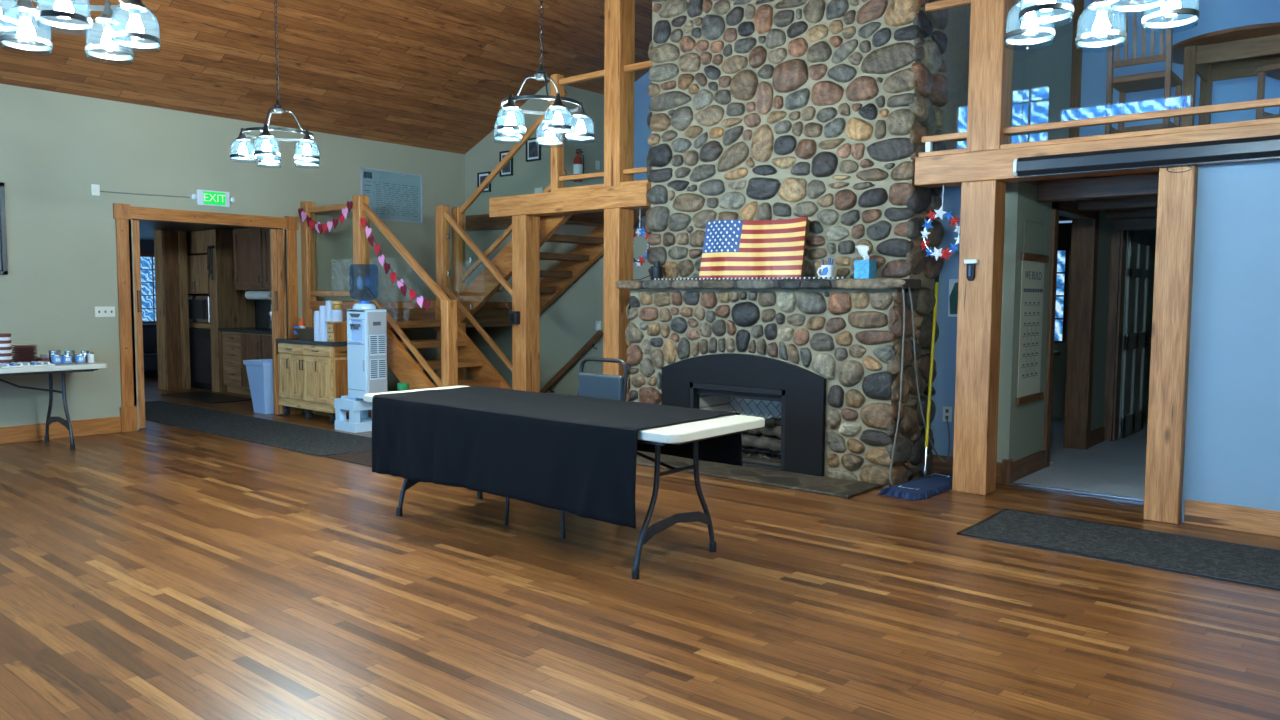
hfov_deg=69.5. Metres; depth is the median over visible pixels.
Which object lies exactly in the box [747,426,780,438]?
log
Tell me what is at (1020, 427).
wall
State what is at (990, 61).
timber post
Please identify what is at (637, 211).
floor
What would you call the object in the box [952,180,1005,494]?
timber post
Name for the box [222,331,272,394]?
base cabinet
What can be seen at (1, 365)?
tray
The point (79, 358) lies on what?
tin
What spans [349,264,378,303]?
water jug
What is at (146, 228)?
ceiling
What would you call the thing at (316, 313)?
foam cup
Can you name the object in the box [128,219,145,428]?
door
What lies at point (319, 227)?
garland
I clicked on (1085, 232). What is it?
door frame
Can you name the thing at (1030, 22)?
chandelier
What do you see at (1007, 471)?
baseboard
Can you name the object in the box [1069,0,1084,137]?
trim
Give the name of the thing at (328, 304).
foam cup
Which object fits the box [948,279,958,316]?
framed picture
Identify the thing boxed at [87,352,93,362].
canister
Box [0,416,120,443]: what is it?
baseboard
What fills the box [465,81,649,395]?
wall
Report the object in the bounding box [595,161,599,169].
wall switch
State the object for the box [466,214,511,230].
board
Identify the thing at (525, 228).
timber post
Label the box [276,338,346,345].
countertop
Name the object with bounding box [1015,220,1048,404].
sign
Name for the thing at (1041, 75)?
wall
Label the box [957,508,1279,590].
rug
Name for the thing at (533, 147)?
photograph
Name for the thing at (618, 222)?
timber post
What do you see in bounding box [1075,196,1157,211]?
ceiling beam
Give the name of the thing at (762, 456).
ash embers
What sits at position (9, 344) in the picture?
bowl
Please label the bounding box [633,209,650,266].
wreath
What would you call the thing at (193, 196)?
lamp
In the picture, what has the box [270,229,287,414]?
door
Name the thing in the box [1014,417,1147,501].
floor
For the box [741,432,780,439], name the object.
log
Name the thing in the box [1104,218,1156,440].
door frame
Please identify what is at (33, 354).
dinner plate
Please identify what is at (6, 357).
bowl
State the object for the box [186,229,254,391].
pantry cabinet
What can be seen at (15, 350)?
dinner plate
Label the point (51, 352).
canister
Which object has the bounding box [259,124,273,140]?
socket
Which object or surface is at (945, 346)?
wall
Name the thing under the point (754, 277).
bead garland
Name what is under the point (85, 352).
canister
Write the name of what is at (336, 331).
drawer box
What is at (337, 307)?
jar
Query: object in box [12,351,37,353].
dinner plate
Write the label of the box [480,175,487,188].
photograph
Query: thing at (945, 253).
wreath
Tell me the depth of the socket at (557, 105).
5.60 m
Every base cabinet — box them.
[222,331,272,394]
[1051,351,1059,423]
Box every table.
[0,361,106,449]
[363,386,764,579]
[1172,22,1279,126]
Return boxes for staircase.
[300,90,644,418]
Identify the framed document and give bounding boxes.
[360,167,422,222]
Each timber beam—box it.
[489,183,650,218]
[914,123,1279,187]
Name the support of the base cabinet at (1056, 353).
on the floor at (1118, 467)
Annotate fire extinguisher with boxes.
[573,149,583,181]
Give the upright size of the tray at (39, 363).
0.034 m
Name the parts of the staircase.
newel post, landing panel, handrail, rail, newel post, rail, handrail, newel post, newel post, newel post, handrail, rail, handrail, rail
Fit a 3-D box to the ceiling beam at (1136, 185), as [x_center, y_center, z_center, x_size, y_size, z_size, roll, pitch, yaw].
[3.835,-1.368,7.262,1.310,0.160,0.160,4,5,40]
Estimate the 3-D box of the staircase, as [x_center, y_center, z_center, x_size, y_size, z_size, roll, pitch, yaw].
[-2.044,-1.155,11.235,3.458,3.807,2.604,4,5,40]
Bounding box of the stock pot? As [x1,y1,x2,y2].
[268,311,271,330]
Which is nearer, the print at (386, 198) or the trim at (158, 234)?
the print at (386, 198)
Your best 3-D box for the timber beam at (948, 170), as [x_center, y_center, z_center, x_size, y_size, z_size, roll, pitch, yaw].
[4.040,-1.363,5.779,4.750,0.220,0.240,4,5,40]
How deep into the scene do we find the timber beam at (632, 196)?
9.63 m
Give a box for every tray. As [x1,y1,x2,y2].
[0,361,54,367]
[0,364,54,367]
[334,398,371,410]
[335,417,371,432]
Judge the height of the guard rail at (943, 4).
1.185 m
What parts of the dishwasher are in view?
kick plate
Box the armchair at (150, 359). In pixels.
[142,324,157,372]
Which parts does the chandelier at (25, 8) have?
lamp shade, light bulb, lamp shade, light bulb, light bulb, lamp shade, lamp shade, light bulb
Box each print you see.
[0,238,1,269]
[364,181,417,216]
[821,267,827,275]
[949,282,957,313]
[1022,288,1042,377]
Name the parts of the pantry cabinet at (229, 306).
door, door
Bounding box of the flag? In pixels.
[699,216,807,279]
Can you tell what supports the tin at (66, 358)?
on the folding table at (84, 367)
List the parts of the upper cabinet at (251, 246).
door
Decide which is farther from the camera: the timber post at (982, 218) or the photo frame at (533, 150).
the photo frame at (533, 150)
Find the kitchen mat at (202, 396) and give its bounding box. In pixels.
[162,391,251,403]
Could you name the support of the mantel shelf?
attached to the stone fireplace
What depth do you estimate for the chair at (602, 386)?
6.20 m
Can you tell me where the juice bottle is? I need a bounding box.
[298,318,305,327]
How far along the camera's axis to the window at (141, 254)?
17.32 m
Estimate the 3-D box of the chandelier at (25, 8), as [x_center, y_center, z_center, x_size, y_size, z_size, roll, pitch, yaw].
[-2.242,-3.080,3.542,0.633,3.660,0.656,0,4,-12]
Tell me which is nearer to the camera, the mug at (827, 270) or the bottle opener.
the bottle opener
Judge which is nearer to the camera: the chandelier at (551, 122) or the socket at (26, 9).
the socket at (26, 9)
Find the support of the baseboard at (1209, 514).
attached to the wall panel
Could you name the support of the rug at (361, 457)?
on the floor at (157, 571)
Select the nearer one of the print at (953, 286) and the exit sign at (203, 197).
the print at (953, 286)
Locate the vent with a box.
[370,334,385,379]
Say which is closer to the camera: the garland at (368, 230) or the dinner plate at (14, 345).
the dinner plate at (14, 345)
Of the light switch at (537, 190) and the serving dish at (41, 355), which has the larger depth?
the light switch at (537, 190)
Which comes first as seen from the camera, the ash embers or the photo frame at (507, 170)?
the ash embers
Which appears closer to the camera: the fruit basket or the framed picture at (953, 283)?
the framed picture at (953, 283)
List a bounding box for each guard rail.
[551,70,603,191]
[620,60,651,184]
[918,0,970,156]
[1000,97,1279,148]
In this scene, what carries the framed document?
attached to the wall at (62, 258)
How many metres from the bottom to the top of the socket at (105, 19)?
0.118 m
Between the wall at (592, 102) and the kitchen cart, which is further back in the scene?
the wall at (592, 102)
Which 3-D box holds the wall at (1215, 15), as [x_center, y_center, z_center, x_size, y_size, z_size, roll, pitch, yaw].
[3.700,-3.565,9.699,10.730,4.000,0.120,4,5,40]
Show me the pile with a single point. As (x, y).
(39, 358)
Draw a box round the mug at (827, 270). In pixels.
[817,265,834,277]
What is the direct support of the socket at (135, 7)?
attached to the chandelier at (25, 8)
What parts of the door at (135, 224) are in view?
handle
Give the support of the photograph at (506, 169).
attached to the photo frame at (507, 170)
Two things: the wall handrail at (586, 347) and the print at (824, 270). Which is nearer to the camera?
the print at (824, 270)
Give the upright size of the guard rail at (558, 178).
1.240 m
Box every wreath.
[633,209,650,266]
[920,185,959,260]
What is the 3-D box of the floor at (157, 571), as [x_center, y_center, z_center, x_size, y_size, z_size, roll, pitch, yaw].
[-3.138,0.892,9.265,20.380,0.120,16.400,4,5,40]
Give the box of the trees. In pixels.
[140,257,155,320]
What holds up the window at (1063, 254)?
in the wall at (1065, 229)
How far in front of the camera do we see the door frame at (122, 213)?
9.94 m
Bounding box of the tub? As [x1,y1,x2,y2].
[397,383,408,390]
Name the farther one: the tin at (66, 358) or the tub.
the tub
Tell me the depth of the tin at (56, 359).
8.70 m
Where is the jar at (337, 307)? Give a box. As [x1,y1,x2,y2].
[331,301,342,321]
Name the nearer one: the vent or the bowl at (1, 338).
the bowl at (1, 338)
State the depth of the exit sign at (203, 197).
10.47 m
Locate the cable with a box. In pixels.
[100,191,190,197]
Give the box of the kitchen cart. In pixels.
[276,338,348,423]
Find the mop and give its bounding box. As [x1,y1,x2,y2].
[878,275,952,499]
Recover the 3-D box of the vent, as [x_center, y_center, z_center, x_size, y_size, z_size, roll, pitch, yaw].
[-2.803,-0.031,9.853,0.004,0.480,0.192,4,5,40]
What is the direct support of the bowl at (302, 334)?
on the fruit basket
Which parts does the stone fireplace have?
firebox frame, fire grate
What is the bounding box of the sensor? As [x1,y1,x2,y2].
[509,311,519,323]
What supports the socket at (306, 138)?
attached to the chandelier at (305, 159)
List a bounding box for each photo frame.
[477,171,490,192]
[499,150,512,176]
[526,137,540,161]
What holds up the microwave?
in the pantry cabinet at (229, 306)
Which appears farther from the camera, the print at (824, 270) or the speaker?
the speaker
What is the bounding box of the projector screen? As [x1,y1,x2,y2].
[1013,135,1279,177]
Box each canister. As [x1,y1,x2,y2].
[48,350,60,362]
[64,350,74,362]
[81,350,88,362]
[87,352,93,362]
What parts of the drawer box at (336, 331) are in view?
drawer, drawer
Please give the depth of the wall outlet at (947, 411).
7.71 m
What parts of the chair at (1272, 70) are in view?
leg, seat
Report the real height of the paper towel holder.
0.137 m
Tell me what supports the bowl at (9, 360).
on the folding table at (84, 367)
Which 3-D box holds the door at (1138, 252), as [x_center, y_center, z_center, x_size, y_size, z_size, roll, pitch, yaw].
[5.418,-0.277,9.999,0.120,2.180,0.972,4,5,40]
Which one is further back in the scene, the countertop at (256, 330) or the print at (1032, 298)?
the countertop at (256, 330)
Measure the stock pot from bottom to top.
0.275 m
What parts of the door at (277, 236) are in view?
handle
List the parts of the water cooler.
panel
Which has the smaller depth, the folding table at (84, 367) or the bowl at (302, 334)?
the folding table at (84, 367)
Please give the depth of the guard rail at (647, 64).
9.09 m
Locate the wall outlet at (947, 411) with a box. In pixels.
[942,406,951,421]
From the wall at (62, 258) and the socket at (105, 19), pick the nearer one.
the socket at (105, 19)
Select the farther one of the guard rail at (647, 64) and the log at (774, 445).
the guard rail at (647, 64)
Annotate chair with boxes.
[505,357,627,538]
[1105,0,1182,133]
[1256,62,1279,119]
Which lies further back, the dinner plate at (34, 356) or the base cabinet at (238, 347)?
the base cabinet at (238, 347)
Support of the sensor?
attached to the timber post at (525, 228)
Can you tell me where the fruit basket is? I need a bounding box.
[292,327,313,339]
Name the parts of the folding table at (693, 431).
leg, cross plate, leg, cross plate, apron rail, leg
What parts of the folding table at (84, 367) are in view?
leg, apron rail, cross plate, leg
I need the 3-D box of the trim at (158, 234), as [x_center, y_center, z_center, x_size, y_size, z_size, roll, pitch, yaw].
[-7.244,-0.770,14.280,0.310,2.440,0.360,4,5,40]
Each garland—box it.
[298,201,352,234]
[360,217,429,310]
[654,277,845,279]
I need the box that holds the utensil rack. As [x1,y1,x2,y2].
[207,246,213,279]
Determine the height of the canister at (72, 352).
0.120 m
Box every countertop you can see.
[218,327,271,334]
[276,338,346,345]
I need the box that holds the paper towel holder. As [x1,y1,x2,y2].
[245,290,270,299]
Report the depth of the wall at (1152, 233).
11.24 m
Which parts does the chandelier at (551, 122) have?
lamp shade, light bulb, arm, chain, arm, light bulb, lamp shade, light bulb, arm, light bulb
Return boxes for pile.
[35,357,49,361]
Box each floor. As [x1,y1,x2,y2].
[0,372,1279,719]
[573,172,1158,220]
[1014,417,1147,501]
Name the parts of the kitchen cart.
door, drawer, door, plinth rail, door, drawer, door, panel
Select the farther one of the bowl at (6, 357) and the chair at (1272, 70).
the bowl at (6, 357)
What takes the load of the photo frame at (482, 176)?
attached to the wall at (568, 323)
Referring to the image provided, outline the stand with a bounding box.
[334,395,371,432]
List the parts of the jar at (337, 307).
lid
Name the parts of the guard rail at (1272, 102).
rail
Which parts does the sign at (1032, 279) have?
rod, hanging cord, rod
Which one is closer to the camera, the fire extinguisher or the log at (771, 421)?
the log at (771, 421)
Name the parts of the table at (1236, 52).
leg, leg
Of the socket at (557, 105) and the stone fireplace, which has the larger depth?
the stone fireplace
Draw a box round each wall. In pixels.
[0,84,465,429]
[140,241,153,253]
[255,290,270,327]
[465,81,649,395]
[562,85,603,225]
[634,0,1279,180]
[930,186,960,456]
[997,181,1111,461]
[1010,0,1073,220]
[1052,223,1071,417]
[1118,230,1155,430]
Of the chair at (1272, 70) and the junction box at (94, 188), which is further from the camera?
the junction box at (94, 188)
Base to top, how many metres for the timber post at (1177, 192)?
2.365 m
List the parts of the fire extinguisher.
valve handle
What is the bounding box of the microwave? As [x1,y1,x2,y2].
[188,295,209,322]
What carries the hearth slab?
on the floor at (157, 571)
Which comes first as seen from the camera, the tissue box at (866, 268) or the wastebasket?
the tissue box at (866, 268)
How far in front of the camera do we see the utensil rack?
13.82 m
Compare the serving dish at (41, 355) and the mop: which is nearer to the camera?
the mop
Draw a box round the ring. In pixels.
[1166,165,1191,172]
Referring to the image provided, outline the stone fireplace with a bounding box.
[615,0,970,486]
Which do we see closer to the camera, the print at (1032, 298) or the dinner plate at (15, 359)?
the print at (1032, 298)
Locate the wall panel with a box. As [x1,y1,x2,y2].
[1181,160,1279,521]
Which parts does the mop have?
handle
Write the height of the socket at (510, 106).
0.118 m
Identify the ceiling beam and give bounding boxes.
[1037,173,1158,201]
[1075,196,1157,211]
[1106,208,1156,219]
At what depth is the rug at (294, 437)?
10.05 m
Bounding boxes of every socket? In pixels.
[10,0,38,19]
[94,1,122,29]
[120,0,148,16]
[235,128,248,143]
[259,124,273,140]
[262,138,275,149]
[300,129,313,144]
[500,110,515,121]
[502,94,518,113]
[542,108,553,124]
[550,93,566,112]
[573,102,588,120]
[1016,0,1037,7]
[1088,0,1116,14]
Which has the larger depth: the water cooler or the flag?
the water cooler
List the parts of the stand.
leg, leg, leg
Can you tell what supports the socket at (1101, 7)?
attached to the chandelier at (1030, 22)
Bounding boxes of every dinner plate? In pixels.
[11,344,36,346]
[12,346,35,349]
[12,349,36,351]
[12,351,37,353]
[12,353,37,356]
[12,355,36,358]
[12,358,37,360]
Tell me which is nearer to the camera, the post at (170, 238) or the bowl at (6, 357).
the bowl at (6, 357)
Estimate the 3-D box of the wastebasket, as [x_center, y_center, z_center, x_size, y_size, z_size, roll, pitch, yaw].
[-4.678,0.333,11.553,0.499,0.655,0.354,4,5,40]
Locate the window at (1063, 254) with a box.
[1054,249,1068,342]
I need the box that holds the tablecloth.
[372,386,741,528]
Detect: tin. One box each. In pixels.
[52,355,61,364]
[62,354,71,363]
[75,354,84,363]
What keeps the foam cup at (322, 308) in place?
on the foam cup
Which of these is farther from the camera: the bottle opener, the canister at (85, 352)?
the canister at (85, 352)
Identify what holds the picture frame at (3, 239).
attached to the wall at (62, 258)
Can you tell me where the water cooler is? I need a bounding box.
[347,304,386,398]
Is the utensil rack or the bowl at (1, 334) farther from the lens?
the utensil rack
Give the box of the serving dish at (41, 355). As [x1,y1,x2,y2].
[40,353,79,359]
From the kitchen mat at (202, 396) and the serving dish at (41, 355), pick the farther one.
the kitchen mat at (202, 396)
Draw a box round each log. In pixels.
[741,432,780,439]
[741,435,780,452]
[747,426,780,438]
[764,417,780,426]
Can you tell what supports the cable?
attached to the wall at (62, 258)
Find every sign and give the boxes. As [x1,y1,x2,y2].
[190,189,234,206]
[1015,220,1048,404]
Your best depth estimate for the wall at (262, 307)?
14.17 m
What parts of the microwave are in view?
control panel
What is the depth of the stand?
10.02 m
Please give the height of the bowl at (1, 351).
0.045 m
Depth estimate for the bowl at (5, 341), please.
8.62 m
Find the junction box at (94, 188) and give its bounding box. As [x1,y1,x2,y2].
[90,184,99,195]
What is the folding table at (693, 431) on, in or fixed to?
on the floor at (157, 571)
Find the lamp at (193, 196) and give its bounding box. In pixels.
[190,194,196,199]
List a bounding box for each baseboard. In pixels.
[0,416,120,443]
[930,426,1104,484]
[1184,499,1279,536]
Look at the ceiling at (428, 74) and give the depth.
10.24 m
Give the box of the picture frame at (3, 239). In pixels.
[0,182,7,274]
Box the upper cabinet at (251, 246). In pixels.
[233,227,270,289]
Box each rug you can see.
[145,401,371,455]
[325,450,371,466]
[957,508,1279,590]
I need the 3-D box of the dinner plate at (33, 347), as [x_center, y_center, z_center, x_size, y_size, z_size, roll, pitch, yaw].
[-5.893,-0.114,8.821,0.214,0.022,0.214,4,5,40]
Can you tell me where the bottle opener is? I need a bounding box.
[964,259,977,280]
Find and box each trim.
[154,230,190,389]
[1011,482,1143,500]
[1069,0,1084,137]
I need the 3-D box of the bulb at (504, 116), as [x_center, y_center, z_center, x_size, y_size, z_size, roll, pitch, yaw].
[-0.852,-1.593,5.941,0.104,0.118,0.102,0,4,-12]
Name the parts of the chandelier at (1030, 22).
lamp shade, light bulb, light bulb, lamp shade, light bulb, light bulb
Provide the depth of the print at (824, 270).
7.52 m
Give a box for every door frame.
[113,203,301,431]
[1043,201,1099,467]
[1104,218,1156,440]
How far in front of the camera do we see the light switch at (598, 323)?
11.70 m
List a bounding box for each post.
[163,230,181,389]
[512,215,539,391]
[603,208,633,392]
[604,0,634,186]
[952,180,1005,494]
[966,0,1014,151]
[1143,165,1197,523]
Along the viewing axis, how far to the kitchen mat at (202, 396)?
13.11 m
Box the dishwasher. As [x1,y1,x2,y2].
[189,328,211,389]
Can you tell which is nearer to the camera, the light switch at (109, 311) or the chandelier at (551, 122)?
the chandelier at (551, 122)
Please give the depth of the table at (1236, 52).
7.17 m
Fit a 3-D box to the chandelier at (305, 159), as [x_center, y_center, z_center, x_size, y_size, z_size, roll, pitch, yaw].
[-2.706,-2.886,6.884,0.633,2.798,0.656,2,4,16]
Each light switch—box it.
[95,306,114,316]
[535,187,541,193]
[596,321,600,329]
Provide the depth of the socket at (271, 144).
7.16 m
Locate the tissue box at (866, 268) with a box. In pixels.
[854,245,876,278]
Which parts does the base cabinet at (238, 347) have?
drawer, drawer, drawer, door, door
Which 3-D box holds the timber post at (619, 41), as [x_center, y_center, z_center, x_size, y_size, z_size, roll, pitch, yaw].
[-0.205,-3.148,9.257,0.210,2.799,0.230,4,5,40]
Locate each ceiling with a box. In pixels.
[0,0,651,153]
[137,220,247,240]
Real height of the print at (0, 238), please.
0.830 m
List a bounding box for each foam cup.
[314,311,318,318]
[319,306,324,313]
[325,301,331,307]
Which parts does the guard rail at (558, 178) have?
newel post, rail, rail, rail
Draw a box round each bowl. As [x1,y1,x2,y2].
[0,333,10,336]
[0,337,11,340]
[0,340,11,343]
[0,343,11,346]
[0,346,11,349]
[0,349,11,352]
[0,353,11,356]
[0,356,11,359]
[0,359,12,362]
[295,330,313,339]
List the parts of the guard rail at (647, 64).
rail, rail, rail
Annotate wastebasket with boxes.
[243,359,273,413]
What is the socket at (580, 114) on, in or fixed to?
attached to the chandelier at (551, 122)
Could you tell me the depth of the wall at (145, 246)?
17.21 m
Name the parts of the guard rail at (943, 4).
rail, rail, rail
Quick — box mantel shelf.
[639,279,920,288]
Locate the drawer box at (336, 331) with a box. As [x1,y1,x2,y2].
[325,321,347,341]
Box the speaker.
[635,261,662,279]
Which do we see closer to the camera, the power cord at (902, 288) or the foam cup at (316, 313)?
the power cord at (902, 288)
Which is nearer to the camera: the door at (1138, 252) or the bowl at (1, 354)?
the bowl at (1, 354)
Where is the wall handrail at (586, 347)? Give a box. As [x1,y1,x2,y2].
[540,330,602,392]
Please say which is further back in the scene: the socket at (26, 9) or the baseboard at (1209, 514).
the baseboard at (1209, 514)
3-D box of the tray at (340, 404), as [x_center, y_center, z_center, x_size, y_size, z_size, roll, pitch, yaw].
[-3.082,0.477,10.187,0.400,0.110,0.420,4,5,40]
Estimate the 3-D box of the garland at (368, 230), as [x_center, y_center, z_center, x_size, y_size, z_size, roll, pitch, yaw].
[-2.676,-1.059,10.044,1.280,1.042,0.031,4,5,40]
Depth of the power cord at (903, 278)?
7.31 m
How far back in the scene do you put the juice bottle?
11.05 m
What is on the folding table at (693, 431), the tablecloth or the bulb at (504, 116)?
the tablecloth
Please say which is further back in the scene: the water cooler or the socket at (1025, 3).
the water cooler
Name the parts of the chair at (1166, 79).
leg, leg, rail, rail, seat, leg, leg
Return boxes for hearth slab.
[636,451,882,497]
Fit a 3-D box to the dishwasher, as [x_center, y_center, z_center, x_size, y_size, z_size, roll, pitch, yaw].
[-6.786,-0.026,14.439,0.860,0.940,0.320,4,5,40]
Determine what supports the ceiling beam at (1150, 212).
attached to the floor at (637, 211)
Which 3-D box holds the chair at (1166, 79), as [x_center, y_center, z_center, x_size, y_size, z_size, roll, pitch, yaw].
[3.916,-2.160,7.164,0.440,1.155,0.528,4,5,40]
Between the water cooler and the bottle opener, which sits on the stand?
the water cooler
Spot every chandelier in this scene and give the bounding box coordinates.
[0,0,160,59]
[230,0,319,167]
[494,0,594,145]
[1004,0,1199,49]
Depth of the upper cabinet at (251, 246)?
13.23 m
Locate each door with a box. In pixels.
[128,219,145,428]
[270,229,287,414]
[1118,231,1151,438]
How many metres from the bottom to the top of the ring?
0.050 m
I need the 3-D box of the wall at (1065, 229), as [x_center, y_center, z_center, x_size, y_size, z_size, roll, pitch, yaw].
[3.120,-0.468,11.078,4.280,2.420,3.470,4,5,40]
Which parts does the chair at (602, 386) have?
leg, leg, backrest, frame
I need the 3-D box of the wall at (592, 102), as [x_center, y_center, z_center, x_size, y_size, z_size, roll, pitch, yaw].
[-0.739,-2.805,12.733,0.120,2.000,1.250,4,5,40]
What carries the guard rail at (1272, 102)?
on the timber beam at (948, 170)
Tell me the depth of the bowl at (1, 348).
8.62 m
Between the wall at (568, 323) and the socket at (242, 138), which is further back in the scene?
the wall at (568, 323)
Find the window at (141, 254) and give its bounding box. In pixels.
[140,253,155,323]
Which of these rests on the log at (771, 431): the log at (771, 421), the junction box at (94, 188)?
the log at (771, 421)
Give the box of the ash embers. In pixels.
[742,447,780,461]
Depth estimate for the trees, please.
17.92 m
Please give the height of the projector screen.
0.138 m
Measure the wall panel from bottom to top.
2.400 m
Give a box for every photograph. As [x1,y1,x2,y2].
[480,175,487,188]
[502,155,509,172]
[529,142,537,157]
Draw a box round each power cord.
[889,288,904,485]
[903,278,949,461]

